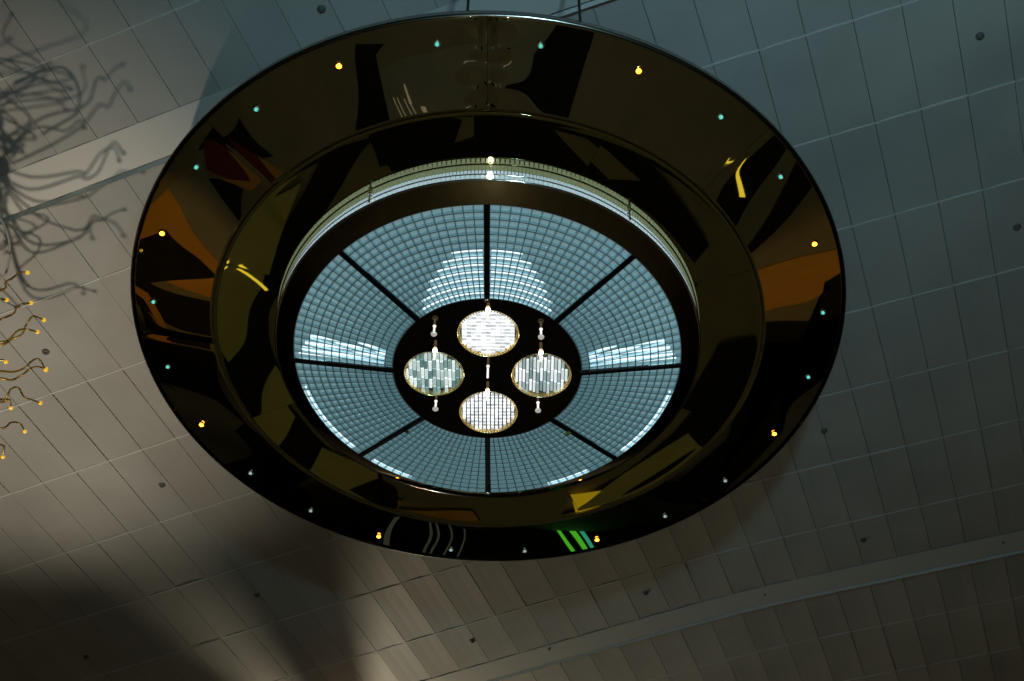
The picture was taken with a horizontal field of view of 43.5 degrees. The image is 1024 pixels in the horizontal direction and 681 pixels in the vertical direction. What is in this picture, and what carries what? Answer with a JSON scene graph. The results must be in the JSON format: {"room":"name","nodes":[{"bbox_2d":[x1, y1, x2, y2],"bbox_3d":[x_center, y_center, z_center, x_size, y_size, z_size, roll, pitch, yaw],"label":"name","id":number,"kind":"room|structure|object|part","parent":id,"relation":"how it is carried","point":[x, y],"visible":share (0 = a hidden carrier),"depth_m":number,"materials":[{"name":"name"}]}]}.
{"room":"nightclub","nodes":[
{"label":"nightclub","id":0,"kind":"room"},
{"bbox_2d":[0,0,1023,680],"bbox_3d":[-0.038,2.894,14.871,66.000,1.205,60.000,1,-49,0],"label":"ceiling","id":1,"kind":"structure","parent":0,"point":[908,125],"depth_m":13.48,"materials":[{"name":"white"}]},
{"bbox_2d":[0,444,4,458],"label":"chandelier","id":2,"kind":"object","parent":1,"relation":"hanging from","point":[2,456],"depth_m":10.85,"materials":[{"name":"brown metal"}]},
{"bbox_2d":[0,421,26,432],"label":"chandelier","id":3,"kind":"object","parent":1,"relation":"hanging from","point":[24,431],"depth_m":10.99,"materials":[{"name":"brown metal"}]},
{"bbox_3d":[-4.616,0.428,10.665,0.440,0.184,1.254,-18,-51,15],"label":"arm","id":4,"kind":"part","parent":3,"relation":"part of","materials":[{"name":"brown metal"}]},
{"bbox_2d":[0,215,29,291],"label":"chandelier","id":5,"kind":"object","parent":1,"relation":"hanging from","point":[27,272],"depth_m":9.90,"materials":[{"name":"brown metal"}]},
{"bbox_3d":[-4.169,-0.294,9.924,1.252,0.133,0.123,-25,-54,21],"label":"arm","id":6,"kind":"part","parent":5,"relation":"part of","materials":[{"name":"brown metal"}]},
{"bbox_2d":[0,301,32,320],"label":"chandelier","id":7,"kind":"object","parent":1,"relation":"hanging from","point":[30,302],"depth_m":9.74,"materials":[{"name":"brown metal"}]},
{"bbox_3d":[-4.148,-0.146,9.979,1.138,0.296,0.110,-22,-52,19],"label":"arm","id":8,"kind":"part","parent":7,"relation":"part of","materials":[{"name":"brown"}]},
{"bbox_2d":[0,386,42,409],"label":"chandelier","id":9,"kind":"object","parent":1,"relation":"hanging from","point":[5,399],"depth_m":10.47,"materials":[{"name":"brown metal"}]},
{"bbox_3d":[-4.397,0.280,10.415,0.571,0.204,0.759,1,-49,0],"label":"arm","id":10,"kind":"part","parent":9,"relation":"part of","materials":[{"name":"brown metal"}]},
{"bbox_3d":[-4.398,0.359,10.491,1.038,0.224,0.463,30,-55,-23],"label":"arm","id":11,"kind":"part","parent":9,"relation":"part of","materials":[{"name":"brown metal"}]},
{"bbox_2d":[0,315,45,345],"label":"chandelier","id":12,"kind":"object","parent":1,"relation":"hanging from","point":[7,341],"depth_m":10.17,"materials":[{"name":"brown metal"}]},
{"bbox_3d":[-4.211,-0.002,10.178,0.914,0.128,0.161,-5,-49,5],"label":"arm","id":13,"kind":"part","parent":12,"relation":"part of","materials":[{"name":"brown metal"}]},
{"bbox_3d":[-4.190,-0.059,10.213,0.969,0.101,0.366,1,-49,0],"label":"arm","id":14,"kind":"part","parent":12,"relation":"part of","materials":[{"name":"brown metal"}]},
{"bbox_2d":[0,358,47,380],"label":"chandelier","id":15,"kind":"object","parent":1,"relation":"hanging from","point":[45,368],"depth_m":10.32,"materials":[{"name":"brown metal"}]},
{"bbox_3d":[-4.308,0.182,10.469,0.956,0.144,0.325,20,-51,-16],"label":"arm","id":16,"kind":"part","parent":15,"relation":"part of","materials":[{"name":"brown metal"}]},
{"bbox_3d":[-4.180,0.179,10.227,0.999,0.210,0.359,1,-49,0],"label":"arm","id":17,"kind":"part","parent":15,"relation":"part of","materials":[{"name":"brown metal"}]},
{"bbox_2d":[42,349,49,354],"bbox_3d":[-4.494,0.119,12.358,0.072,0.040,0.072,1,-49,0],"label":"sprinkler","id":18,"kind":"object","parent":1,"relation":"attached to","point":[44,351],"visible":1,"depth_m":12.35,"materials":[{"name":"grey metal"}]},
{"bbox_2d":[0,0,607,224],"bbox_3d":[-0.165,-2.338,10.071,22.662,1.032,0.413,-15,-51,14],"label":"ceiling beam","id":19,"kind":"structure","parent":1,"relation":"attached to","point":[134,146],"depth_m":11.02,"materials":[{"name":"grey paint"}]},
{"bbox_2d":[317,5,325,12],"bbox_3d":[-1.533,-2.659,10.318,0.072,0.040,0.072,1,-49,0],"label":"sprinkler","id":20,"kind":"object","parent":1,"relation":"attached to","point":[321,8],"visible":1,"depth_m":10.31,"materials":[{"name":"grey metal"}]},
{"bbox_2d":[130,0,845,561],"bbox_3d":[-0.199,-0.282,11.267,6.026,1.919,6.026,11,-49,-9],"label":"ring chandelier","id":21,"kind":"object","parent":1,"relation":"hanging from","point":[468,285],"visible":1,"depth_m":10.29,"materials":[{"name":"gold metal"}]},
{"bbox_3d":[-2.560,-0.770,10.303,0.875,0.202,2.293,18,-51,-15],"label":"mirror panel","id":22,"kind":"part","parent":21,"relation":"part of","materials":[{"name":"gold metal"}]},
{"bbox_3d":[-2.579,0.702,11.599,0.875,0.202,2.293,-17,-51,15],"label":"mirror panel","id":23,"kind":"part","parent":21,"relation":"part of","materials":[{"name":"black mirror"}]},
{"bbox_3d":[-2.172,0.021,10.894,0.667,0.051,1.760,1,-49,0],"label":"mirror panel","id":24,"kind":"part","parent":21,"relation":"part of","materials":[{"name":"black mirror"}]},
{"bbox_3d":[-1.581,-1.016,9.974,1.760,0.051,0.667,-36,-58,28],"label":"mirror panel","id":25,"kind":"part","parent":21,"relation":"part of","materials":[{"name":"black mirror"}]},
{"bbox_3d":[-1.609,1.074,11.814,0.667,0.051,1.760,-36,-58,28],"label":"mirror panel","id":26,"kind":"part","parent":21,"relation":"part of","materials":[{"name":"black mirror"}]},
{"bbox_3d":[-1.159,-1.798,9.393,2.293,0.219,0.875,-17,-51,15],"label":"mirror panel","id":27,"kind":"part","parent":21,"relation":"part of","materials":[{"name":"black mirror"}]},
{"bbox_2d":[295,255,410,364],"bbox_3d":[-1.280,-0.153,10.429,0.882,0.110,1.189,18,-51,-15],"label":"diffuser","id":28,"kind":"object","parent":21,"relation":"attached to","point":[350,309],"depth_m":10.32,"materials":[{"name":"teal glass"}]},
{"bbox_3d":[-1.283,-0.140,10.412,0.890,0.147,1.198,18,-51,-15],"label":"lattice panel","id":29,"kind":"part","parent":21,"relation":"part of","materials":[{"name":"teal glass"}]},
{"bbox_2d":[297,363,417,449],"bbox_3d":[-1.289,0.518,11.020,0.882,0.110,1.189,-17,-51,15],"label":"diffuser","id":30,"kind":"object","parent":21,"relation":"attached to","point":[357,406],"depth_m":11.04,"materials":[{"name":"teal"}]},
{"bbox_3d":[-1.292,0.533,11.005,0.890,0.147,1.198,-17,-51,15],"label":"lattice panel","id":31,"kind":"part","parent":21,"relation":"part of","materials":[{"name":"teal"}]},
{"bbox_3d":[-1.088,-1.092,9.816,0.030,0.110,0.030,1,-49,0],"label":"clip rod","id":32,"kind":"part","parent":21,"relation":"part of","materials":[{"name":"silver metal"}]},
{"bbox_3d":[-1.206,1.761,12.516,2.293,0.202,0.875,18,-51,-15],"label":"mirror panel","id":33,"kind":"part","parent":21,"relation":"part of","materials":[{"name":"black mirror"}]},
{"bbox_3d":[-0.643,-0.608,9.993,1.198,0.147,0.890,-17,-51,15],"label":"lattice panel","id":34,"kind":"part","parent":21,"relation":"part of","materials":[{"name":"teal glass"}]},
{"bbox_2d":[345,205,483,314],"bbox_3d":[-0.641,-0.620,10.011,1.189,0.110,0.882,-17,-51,15],"label":"diffuser","id":35,"kind":"object","parent":21,"relation":"attached to","point":[417,259],"depth_m":9.98,"materials":[{"name":"teal glass"}]},
{"bbox_3d":[-0.664,1.017,11.424,1.198,0.147,0.890,18,-51,-15],"label":"lattice panel","id":36,"kind":"part","parent":21,"relation":"part of","materials":[{"name":"teal"}]},
{"bbox_2d":[367,422,484,488],"bbox_3d":[-0.663,1.001,11.438,1.189,0.110,0.882,18,-51,-15],"label":"diffuser","id":37,"kind":"object","parent":21,"relation":"attached to","point":[430,456],"depth_m":11.43,"materials":[{"name":"teal"}]},
{"bbox_3d":[-0.183,-1.430,9.592,1.760,0.051,0.667,1,-49,0],"label":"mirror panel","id":38,"kind":"part","parent":21,"relation":"part of","materials":[{"name":"black mirror"}]},
{"bbox_3d":[-0.205,0.242,10.673,1.563,0.054,1.563,1,-49,0],"label":"hub plate","id":39,"kind":"part","parent":21,"relation":"part of","materials":[{"name":"black metal"}]},
{"bbox_3d":[-0.199,0.257,10.557,0.028,0.141,0.028,1,-49,0],"label":"pendant rod","id":40,"kind":"part","parent":21,"relation":"part of","materials":[{"name":"clear glass"}]},
{"bbox_3d":[-0.222,1.525,12.195,1.760,0.051,0.667,1,-49,0],"label":"mirror panel","id":41,"kind":"part","parent":21,"relation":"part of","materials":[{"name":"black mirror"}]},
{"bbox_2d":[490,424,608,488],"bbox_3d":[0.232,1.012,11.438,1.189,0.110,0.882,-17,-51,15],"label":"diffuser","id":42,"kind":"object","parent":21,"relation":"attached to","point":[543,457],"depth_m":11.42,"materials":[{"name":"teal"}]},
{"bbox_3d":[0.233,1.029,11.424,1.198,0.147,0.890,-17,-51,15],"label":"lattice panel","id":43,"kind":"part","parent":21,"relation":"part of","materials":[{"name":"teal"}]},
{"bbox_2d":[490,205,628,316],"bbox_3d":[0.253,-0.608,10.011,1.189,0.110,0.882,18,-51,-15],"label":"diffuser","id":44,"kind":"object","parent":21,"relation":"attached to","point":[555,260],"depth_m":9.98,"materials":[{"name":"teal glass"}]},
{"bbox_3d":[0.254,-0.596,9.993,1.198,0.147,0.890,18,-51,-15],"label":"lattice panel","id":45,"kind":"part","parent":21,"relation":"part of","materials":[{"name":"teal glass"}]},
{"bbox_3d":[0.755,1.786,12.516,2.293,0.202,0.875,-17,-51,15],"label":"mirror panel","id":46,"kind":"part","parent":21,"relation":"part of","materials":[{"name":"black mirror"}]},
{"bbox_3d":[0.873,0.561,11.005,0.890,0.147,1.198,18,-51,-15],"label":"lattice panel","id":47,"kind":"part","parent":21,"relation":"part of","materials":[{"name":"teal"}]},
{"bbox_2d":[556,368,677,453],"bbox_3d":[0.870,0.546,11.020,0.882,0.110,1.189,18,-51,-15],"label":"diffuser","id":48,"kind":"object","parent":21,"relation":"attached to","point":[612,410],"depth_m":11.04,"materials":[{"name":"teal"}]},
{"bbox_3d":[0.882,-0.112,10.412,0.890,0.147,1.198,-17,-51,15],"label":"lattice panel","id":49,"kind":"part","parent":21,"relation":"part of","materials":[{"name":"teal glass"}]},
{"bbox_2d":[563,259,679,367],"bbox_3d":[0.879,-0.125,10.429,0.882,0.110,1.189,-17,-51,15],"label":"diffuser","id":50,"kind":"object","parent":21,"relation":"attached to","point":[623,313],"depth_m":10.32,"materials":[{"name":"teal glass"}]},
{"bbox_3d":[0.802,-1.773,9.393,2.293,0.219,0.875,18,-51,-15],"label":"mirror panel","id":51,"kind":"part","parent":21,"relation":"part of","materials":[{"name":"black mirror"}]},
{"bbox_3d":[0.907,-0.968,9.903,0.030,0.110,0.030,1,-49,0],"label":"clip rod","id":52,"kind":"part","parent":21,"relation":"part of","materials":[{"name":"silver metal"}]},
{"bbox_3d":[1.176,1.110,11.814,1.760,0.051,0.667,-36,-58,28],"label":"mirror panel","id":53,"kind":"part","parent":21,"relation":"part of","materials":[{"name":"black mirror"}]},
{"bbox_3d":[1.203,-0.979,9.974,0.667,0.051,1.760,-36,-58,28],"label":"mirror panel","id":54,"kind":"part","parent":21,"relation":"part of","materials":[{"name":"black mirror"}]},
{"bbox_3d":[1.766,0.073,10.894,0.667,0.051,1.760,1,-49,0],"label":"mirror panel","id":55,"kind":"part","parent":21,"relation":"part of","materials":[{"name":"black mirror"}]},
{"bbox_3d":[2.156,0.764,11.599,0.875,0.202,2.293,18,-51,-15],"label":"mirror panel","id":56,"kind":"part","parent":21,"relation":"part of","materials":[{"name":"black mirror"}]},
{"bbox_3d":[2.175,-0.708,10.303,0.875,0.202,2.293,-17,-51,15],"label":"mirror panel","id":57,"kind":"part","parent":21,"relation":"part of","materials":[{"name":"black mirror"}]},
{"bbox_2d":[425,530,1023,680],"bbox_3d":[2.713,3.475,15.156,22.662,1.032,0.336,-15,-51,14],"label":"ceiling beam","id":58,"kind":"structure","parent":1,"relation":"attached to","point":[989,548],"depth_m":15.47,"materials":[{"name":"grey"}]},
{"bbox_2d":[975,32,984,39],"bbox_3d":[3.844,-2.493,10.535,0.072,0.040,0.072,1,-49,0],"label":"sprinkler","id":59,"kind":"object","parent":1,"relation":"attached to","point":[980,35],"visible":1,"depth_m":10.53,"materials":[{"name":"grey metal"}]},
{"bbox_2d":[1013,224,1020,229],"bbox_3d":[4.649,-1.036,11.808,0.072,0.040,0.072,1,-49,0],"label":"sprinkler","id":60,"kind":"object","parent":1,"relation":"attached to","point":[1016,226],"visible":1,"depth_m":11.80,"materials":[{"name":"grey metal"}]}
]}

